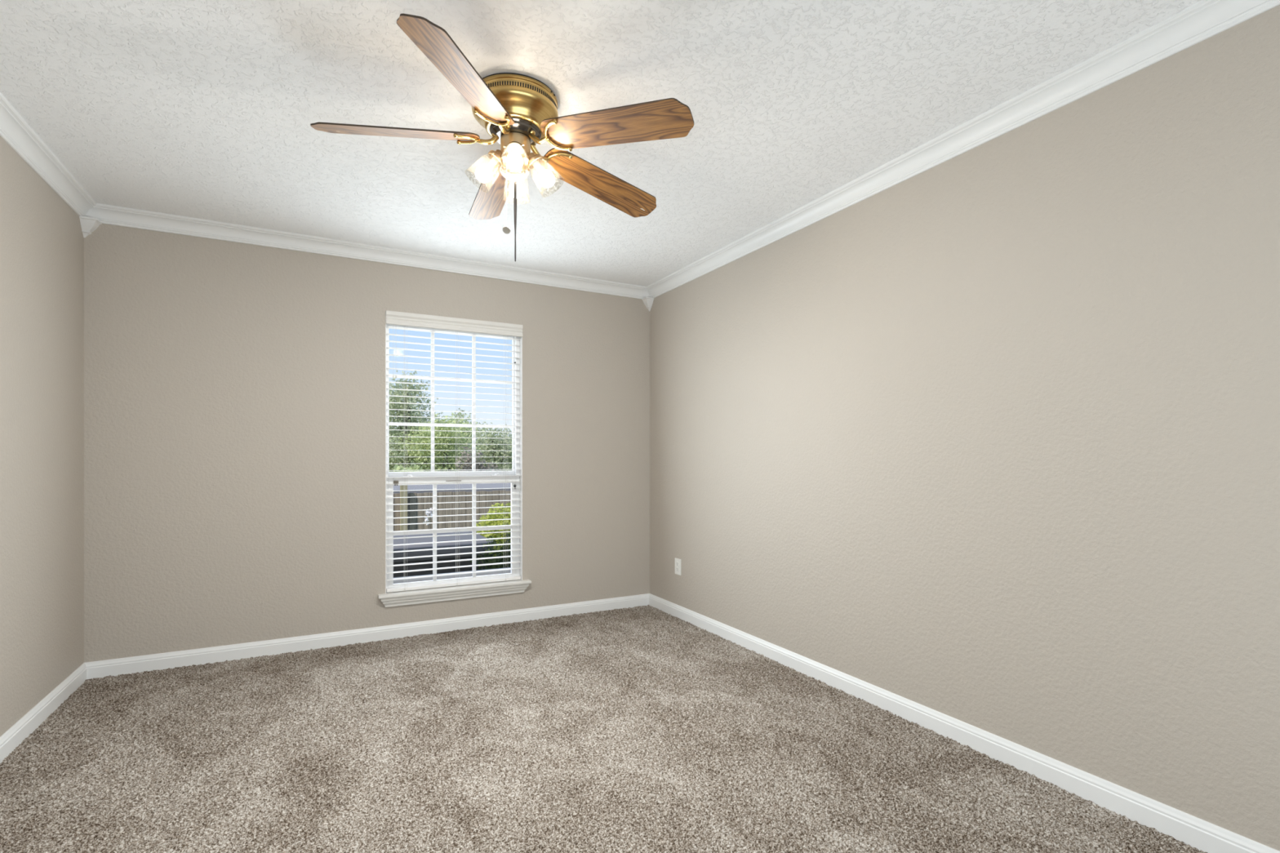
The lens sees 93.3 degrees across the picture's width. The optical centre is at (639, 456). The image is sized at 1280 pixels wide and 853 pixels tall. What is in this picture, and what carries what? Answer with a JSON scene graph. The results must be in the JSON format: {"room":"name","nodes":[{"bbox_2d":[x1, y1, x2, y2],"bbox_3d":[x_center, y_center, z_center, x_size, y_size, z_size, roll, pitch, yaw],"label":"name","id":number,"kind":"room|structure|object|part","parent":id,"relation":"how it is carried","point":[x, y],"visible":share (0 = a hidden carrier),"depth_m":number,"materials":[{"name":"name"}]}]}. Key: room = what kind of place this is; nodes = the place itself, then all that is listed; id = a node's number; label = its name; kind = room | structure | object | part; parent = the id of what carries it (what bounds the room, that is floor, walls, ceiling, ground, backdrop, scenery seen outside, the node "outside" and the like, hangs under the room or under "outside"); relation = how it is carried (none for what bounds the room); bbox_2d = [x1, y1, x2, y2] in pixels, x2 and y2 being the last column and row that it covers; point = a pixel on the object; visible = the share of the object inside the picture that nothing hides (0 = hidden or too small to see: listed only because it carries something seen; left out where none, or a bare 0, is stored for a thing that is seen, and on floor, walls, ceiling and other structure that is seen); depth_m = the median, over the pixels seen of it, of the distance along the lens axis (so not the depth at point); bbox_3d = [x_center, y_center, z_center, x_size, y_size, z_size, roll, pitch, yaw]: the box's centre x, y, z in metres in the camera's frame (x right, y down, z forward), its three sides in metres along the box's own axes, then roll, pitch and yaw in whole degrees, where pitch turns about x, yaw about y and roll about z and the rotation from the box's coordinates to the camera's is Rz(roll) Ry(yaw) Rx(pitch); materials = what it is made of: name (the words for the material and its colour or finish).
{"room":"empty bedroom","nodes":[
{"label":"empty bedroom","id":0,"kind":"room"},
{"bbox_2d":[0,136,84,737],"bbox_3d":[-1.656,0.025,0.687,0.160,2.843,5.417,0,0,-28],"label":"wall","id":1,"kind":"structure","parent":0,"point":[42,239],"depth_m":2.59,"materials":[{"name":"beige paint"}]},
{"bbox_2d":[0,662,86,763],"bbox_3d":[-1.617,1.109,0.799,0.015,0.095,5.257,0,0,-28],"label":"baseboard","id":2,"kind":"structure","parent":1,"relation":"attached to","point":[32,720],"depth_m":2.58,"materials":[{"name":"white wood"}]},
{"bbox_2d":[0,92,96,216],"bbox_3d":[-1.595,-1.256,0.811,0.064,0.081,5.257,0,0,-28],"label":"crown molding","id":3,"kind":"structure","parent":1,"relation":"attached to","point":[15,131],"depth_m":2.55,"materials":[{"name":"white wood"}]},
{"bbox_2d":[84,223,649,662],"bbox_3d":[-1.433,0.025,3.971,3.658,2.843,0.160,0,0,-28],"label":"wall","id":4,"kind":"structure","parent":0,"point":[234,393],"depth_m":3.54,"materials":[{"name":"beige paint"}]},
{"bbox_2d":[79,215,101,237],"bbox_3d":[-2.819,-1.183,3.097,0.070,0.108,0.070,0,0,-28],"label":"block","id":5,"kind":"object","parent":4,"relation":"attached to","point":[89,224],"visible":1,"depth_m":3.08,"materials":[{"name":"white wood"}]},
{"bbox_2d":[84,593,649,679],"bbox_3d":[-1.392,1.109,3.894,3.338,0.095,0.015,0,0,-28],"label":"baseboard","id":6,"kind":"structure","parent":4,"relation":"attached to","point":[114,667],"depth_m":3.66,"materials":[{"name":"white wood"}]},
{"bbox_2d":[86,203,648,298],"bbox_3d":[-1.380,-1.256,3.872,3.338,0.081,0.064,0,0,-28],"label":"crown molding","id":7,"kind":"structure","parent":4,"relation":"attached to","point":[105,214],"depth_m":3.65,"materials":[{"name":"white wood"}]},
{"bbox_2d":[377,310,531,607],"bbox_3d":[-1.256,0.011,4.092,0.975,1.864,0.315,0,0,-28],"label":"window","id":8,"kind":"structure","parent":4,"relation":"in","point":[485,589],"depth_m":4.07,"materials":[{"name":"white plastic"}]},
{"bbox_3d":[-1.260,-0.371,4.082,0.832,1.026,0.026,0,0,-28],"label":"sash","id":9,"kind":"part","parent":8,"relation":"part of","materials":[{"name":"white plastic"}]},
{"bbox_3d":[-1.243,0.489,4.052,0.832,0.719,0.028,0,0,-28],"label":"sash","id":10,"kind":"part","parent":8,"relation":"part of","materials":[{"name":"white plastic"}]},
{"bbox_3d":[-1.309,0.859,4.186,0.943,0.095,0.099,0,0,-28],"label":"exterior sill","id":11,"kind":"part","parent":8,"relation":"part of","materials":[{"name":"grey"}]},
{"bbox_2d":[386,310,523,592],"bbox_3d":[-1.218,-0.031,4.019,0.880,1.774,0.069,0,0,-28],"label":"window blind","id":12,"kind":"object","parent":8,"relation":"attached to","point":[393,317],"visible":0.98,"depth_m":4.01,"materials":[{"name":"white plastic"}]},
{"bbox_3d":[-1.223,0.845,4.025,0.867,0.022,0.048,0,0,-28],"label":"rail","id":13,"kind":"part","parent":12,"relation":"part of","materials":[{"name":"white plastic"}]},
{"bbox_3d":[-1.217,-0.015,4.027,0.013,1.718,0.056,0,0,-28],"label":"ladder cord","id":14,"kind":"part","parent":12,"relation":"part of","materials":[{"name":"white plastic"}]},
{"bbox_3d":[-1.206,0.901,4.000,0.975,0.084,0.105,0,0,-28],"label":"sill","id":15,"kind":"part","parent":8,"relation":"part of","materials":[{"name":"white wood"}]},
{"bbox_2d":[641,296,653,311],"bbox_3d":[0.061,-1.183,4.643,0.070,0.108,0.070,0,0,-28],"label":"block","id":16,"kind":"object","parent":4,"relation":"attached to","point":[648,300],"visible":1,"depth_m":4.64,"materials":[{"name":"white wood"}]},
{"bbox_2d":[0,0,1202,286],"bbox_3d":[-0.152,-1.357,1.585,3.658,0.120,5.577,0,0,-28],"label":"ceiling","id":17,"kind":"structure","parent":0,"point":[204,109],"depth_m":2.17,"materials":[{"name":"white paint"}]},
{"bbox_2d":[310,13,693,262],"bbox_3d":[-0.475,-0.991,2.240,1.314,0.612,1.232,0,0,-28],"label":"ceiling fan","id":18,"kind":"object","parent":17,"relation":"hanging from","point":[519,113],"visible":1,"depth_m":2.08,"materials":[{"name":"brown wood"}]},
{"bbox_3d":[-0.846,-1.134,2.111,0.552,0.006,0.140,-2,17,-10],"label":"fan blade","id":19,"kind":"part","parent":18,"relation":"part of","materials":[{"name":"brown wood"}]},
{"bbox_3d":[-0.523,-1.124,1.789,0.140,0.006,0.552,16,6,9],"label":"fan blade","id":20,"kind":"part","parent":18,"relation":"part of","materials":[{"name":"brown wood"}]},
{"bbox_3d":[-0.597,-1.139,2.176,0.168,0.062,0.121,0,0,-28],"label":"blade arm","id":21,"kind":"part","parent":18,"relation":"part of","materials":[{"name":"gold metal"}]},
{"bbox_3d":[-0.560,-1.015,2.164,0.056,0.058,0.056,36,-6,10],"label":"light bulb","id":22,"kind":"part","parent":18,"relation":"part of","materials":[{"name":"white glass"}]},
{"bbox_3d":[-0.616,-1.121,2.549,0.140,0.006,0.552,-11,1,-25],"label":"fan blade","id":23,"kind":"part","parent":18,"relation":"part of","materials":[{"name":"brown wood"}]},
{"bbox_3d":[-0.477,-1.136,2.055,0.125,0.066,0.158,0,0,10],"label":"blade arm","id":24,"kind":"part","parent":18,"relation":"part of","materials":[{"name":"gold metal"}]},
{"bbox_3d":[-0.529,-1.056,2.169,0.027,0.049,0.027,35,-6,10],"label":"bulb","id":25,"kind":"part","parent":18,"relation":"part of","materials":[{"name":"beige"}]},
{"bbox_3d":[-0.513,-1.076,2.174,0.068,0.055,0.064,0,0,-28],"label":"lamp arm","id":26,"kind":"part","parent":18,"relation":"part of","materials":[{"name":"gold metal"}]},
{"bbox_3d":[-0.465,-0.933,2.125,0.001,0.256,0.022,0,0,14],"label":"pull chain","id":27,"kind":"part","parent":18,"relation":"part of","materials":[{"name":"white"}]},
{"bbox_3d":[-0.430,-1.015,2.074,0.056,0.058,0.056,-11,-36,4],"label":"light bulb","id":28,"kind":"part","parent":18,"relation":"part of","materials":[{"name":"white glass"}]},
{"bbox_3d":[-0.436,-1.056,2.104,0.027,0.049,0.027,-11,-36,4],"label":"bulb","id":29,"kind":"part","parent":18,"relation":"part of","materials":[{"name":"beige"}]},
{"bbox_3d":[-0.437,-0.826,2.115,0.011,0.285,0.011,0,0,-28],"label":"chain pull","id":30,"kind":"part","parent":18,"relation":"part of","materials":[{"name":"brown metal"}]},
{"bbox_3d":[-0.441,-1.076,2.121,0.064,0.055,0.068,0,0,-28],"label":"lamp arm","id":31,"kind":"part","parent":18,"relation":"part of","materials":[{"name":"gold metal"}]},
{"bbox_3d":[-0.460,-1.076,2.247,0.064,0.055,0.068,0,0,-28],"label":"lamp arm","id":32,"kind":"part","parent":18,"relation":"part of","materials":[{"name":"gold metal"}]},
{"bbox_3d":[-0.470,-1.015,2.293,0.056,0.058,0.056,11,36,4],"label":"light bulb","id":33,"kind":"part","parent":18,"relation":"part of","materials":[{"name":"white glass"}]},
{"bbox_3d":[-0.464,-1.056,2.263,0.027,0.049,0.027,11,36,4],"label":"bulb","id":34,"kind":"part","parent":18,"relation":"part of","materials":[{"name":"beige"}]},
{"bbox_3d":[-0.387,-1.076,2.193,0.068,0.055,0.064,0,0,-28],"label":"lamp arm","id":35,"kind":"part","parent":18,"relation":"part of","materials":[{"name":"gold metal"}]},
{"bbox_3d":[-0.371,-1.056,2.198,0.027,0.049,0.027,-35,6,10],"label":"bulb","id":36,"kind":"part","parent":18,"relation":"part of","materials":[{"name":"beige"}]},
{"bbox_3d":[-0.340,-1.015,2.204,0.056,0.058,0.056,-36,6,10],"label":"light bulb","id":37,"kind":"part","parent":18,"relation":"part of","materials":[{"name":"white glass"}]},
{"bbox_3d":[-0.333,-1.128,2.124,0.157,0.083,0.120,0,0,22],"label":"blade arm","id":38,"kind":"part","parent":18,"relation":"part of","materials":[{"name":"gold metal"}]},
{"bbox_3d":[-0.353,-1.130,2.288,0.168,0.080,0.120,0,0,-28],"label":"blade arm","id":39,"kind":"part","parent":18,"relation":"part of","materials":[{"name":"gold metal"}]},
{"bbox_3d":[-0.153,-1.102,2.452,0.552,0.006,0.140,8,-24,-42],"label":"fan blade","id":40,"kind":"part","parent":18,"relation":"part of","materials":[{"name":"brown wood"}]},
{"bbox_3d":[-0.086,-1.103,2.018,0.552,0.006,0.140,7,-20,24],"label":"fan blade","id":41,"kind":"part","parent":18,"relation":"part of","materials":[{"name":"brown wood"}]},
{"bbox_2d":[0,604,1207,852],"bbox_3d":[-0.152,1.146,1.585,3.338,0.022,5.257,0,0,-28],"label":"floor","id":42,"kind":"structure","parent":0,"point":[644,729],"depth_m":2.28,"materials":[{"name":"brown carpet"}]},
{"bbox_2d":[649,4,1279,851],"bbox_3d":[1.426,0.025,2.341,0.160,2.843,5.417,0,0,-28],"label":"wall","id":43,"kind":"structure","parent":0,"point":[988,440],"depth_m":2.16,"materials":[{"name":"beige paint"}]},
{"bbox_2d":[675,557,680,575],"bbox_3d":[0.270,0.785,4.318,0.009,0.115,0.080,0,0,-28],"label":"wall outlet","id":44,"kind":"object","parent":43,"relation":"attached to","point":[677,562],"visible":1,"depth_m":4.31,"materials":[{"name":"white plastic"}]},
{"bbox_2d":[646,0,1279,297],"bbox_3d":[1.290,-1.256,2.359,0.064,0.081,5.257,0,0,-28],"label":"crown molding","id":45,"kind":"structure","parent":43,"relation":"attached to","point":[1204,20],"depth_m":2.21,"materials":[{"name":"white wood"}]},
{"bbox_2d":[648,593,1279,852],"bbox_3d":[1.312,1.109,2.370,0.015,0.095,5.257,0,0,-28],"label":"baseboard","id":46,"kind":"structure","parent":43,"relation":"attached to","point":[1200,834],"depth_m":2.24,"materials":[{"name":"white wood"}]},
{"label":"outside","id":47,"kind":"structure","parent":0,"visible":0},
{"bbox_3d":[-8.584,1.746,31.857,65.000,0.200,55.742,0,0,-28],"label":"ground","id":48,"kind":"structure","parent":47,"visible":0},
{"bbox_2d":[389,463,427,471],"bbox_3d":[-4.253,0.883,11.244,1.036,1.528,0.837,0,0,-28],"label":"tree","id":49,"kind":"object","parent":48,"relation":"on","point":[396,467],"visible":0.07,"depth_m":11.14,"materials":[{"name":"green plant"}]},
{"bbox_2d":[389,369,450,471],"bbox_3d":[-5.591,-0.188,13.977,2.460,3.673,2.172,0,0,-28],"label":"tree","id":50,"kind":"object","parent":48,"relation":"on","point":[405,461],"visible":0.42,"depth_m":13.85,"materials":[{"name":"green plant"}]},
{"bbox_2d":[422,507,432,528],"bbox_3d":[-2.805,1.159,8.032,0.157,0.976,0.125,0,0,-28],"label":"flower plant","id":51,"kind":"object","parent":48,"relation":"on","point":[427,513],"visible":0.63,"depth_m":8.02,"materials":[{"name":"white plant"}]},
{"bbox_2d":[392,412,484,471],"bbox_3d":[-4.532,0.301,13.683,1.929,2.700,1.823,0,0,7],"label":"tree","id":52,"kind":"object","parent":48,"relation":"on","point":[451,440],"visible":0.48,"depth_m":13.53,"materials":[{"name":"green plant"}]},
{"bbox_2d":[393,531,496,577],"bbox_3d":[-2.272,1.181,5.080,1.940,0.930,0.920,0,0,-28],"label":"car","id":53,"kind":"object","parent":48,"relation":"on","point":[464,537],"visible":0.05,"depth_m":4.97,"materials":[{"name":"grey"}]},
{"bbox_3d":[-2.272,0.781,5.080,1.940,0.130,0.920,0,0,-28],"label":"box lid","id":54,"kind":"part","parent":53,"relation":"part of","materials":[{"name":"grey stone"}]},
{"bbox_2d":[393,484,511,533],"bbox_3d":[-2.887,1.006,8.642,15.086,1.280,0.150,0,0,-28],"label":"wooden fence","id":55,"kind":"object","parent":48,"relation":"on","point":[403,487],"visible":0.02,"depth_m":8.70,"materials":[{"name":"brown wood"}]},
{"bbox_3d":[-3.285,1.006,8.395,0.090,1.280,0.091,0,0,-28],"label":"post","id":56,"kind":"part","parent":55,"relation":"part of","materials":[{"name":"beige wood"}]},
{"bbox_2d":[393,483,511,531],"bbox_3d":[-2.745,0.961,10.614,9.200,1.370,2.300,0,0,-28],"label":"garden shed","id":57,"kind":"object","parent":48,"relation":"on","point":[507,486],"visible":0.05,"depth_m":9.38,"materials":[{"name":"grey wood"}]},
{"bbox_2d":[435,407,504,471],"bbox_3d":[-4.716,0.173,16.300,2.287,2.950,1.842,0,0,-6],"label":"tree","id":58,"kind":"object","parent":48,"relation":"on","point":[469,415],"visible":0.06,"depth_m":16.08,"materials":[{"name":"green plant"}]},
{"bbox_2d":[454,446,497,471],"bbox_3d":[-3.571,0.703,13.079,1.146,1.890,0.801,0,0,-28],"label":"tree","id":59,"kind":"object","parent":48,"relation":"on","point":[467,466],"visible":0.17,"depth_m":13.00,"materials":[{"name":"brown plant"}]},
{"bbox_2d":[461,422,511,471],"bbox_3d":[-3.509,0.381,15.385,2.184,2.535,2.062,0,0,1],"label":"tree","id":60,"kind":"object","parent":48,"relation":"on","point":[499,448],"visible":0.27,"depth_m":15.10,"materials":[{"name":"green plant"}]},
{"bbox_2d":[470,502,511,569],"bbox_3d":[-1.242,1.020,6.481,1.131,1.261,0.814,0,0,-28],"label":"shrub","id":61,"kind":"object","parent":48,"relation":"on","point":[508,509],"visible":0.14,"depth_m":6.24,"materials":[{"name":"green plant"}]},
{"bbox_2d":[496,430,511,470],"bbox_3d":[-3.404,0.406,17.421,2.782,2.487,1.829,0,0,-28],"label":"tree","id":62,"kind":"object","parent":48,"relation":"on","point":[510,430],"visible":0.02,"depth_m":17.20,"materials":[{"name":"green plant"}]}
]}

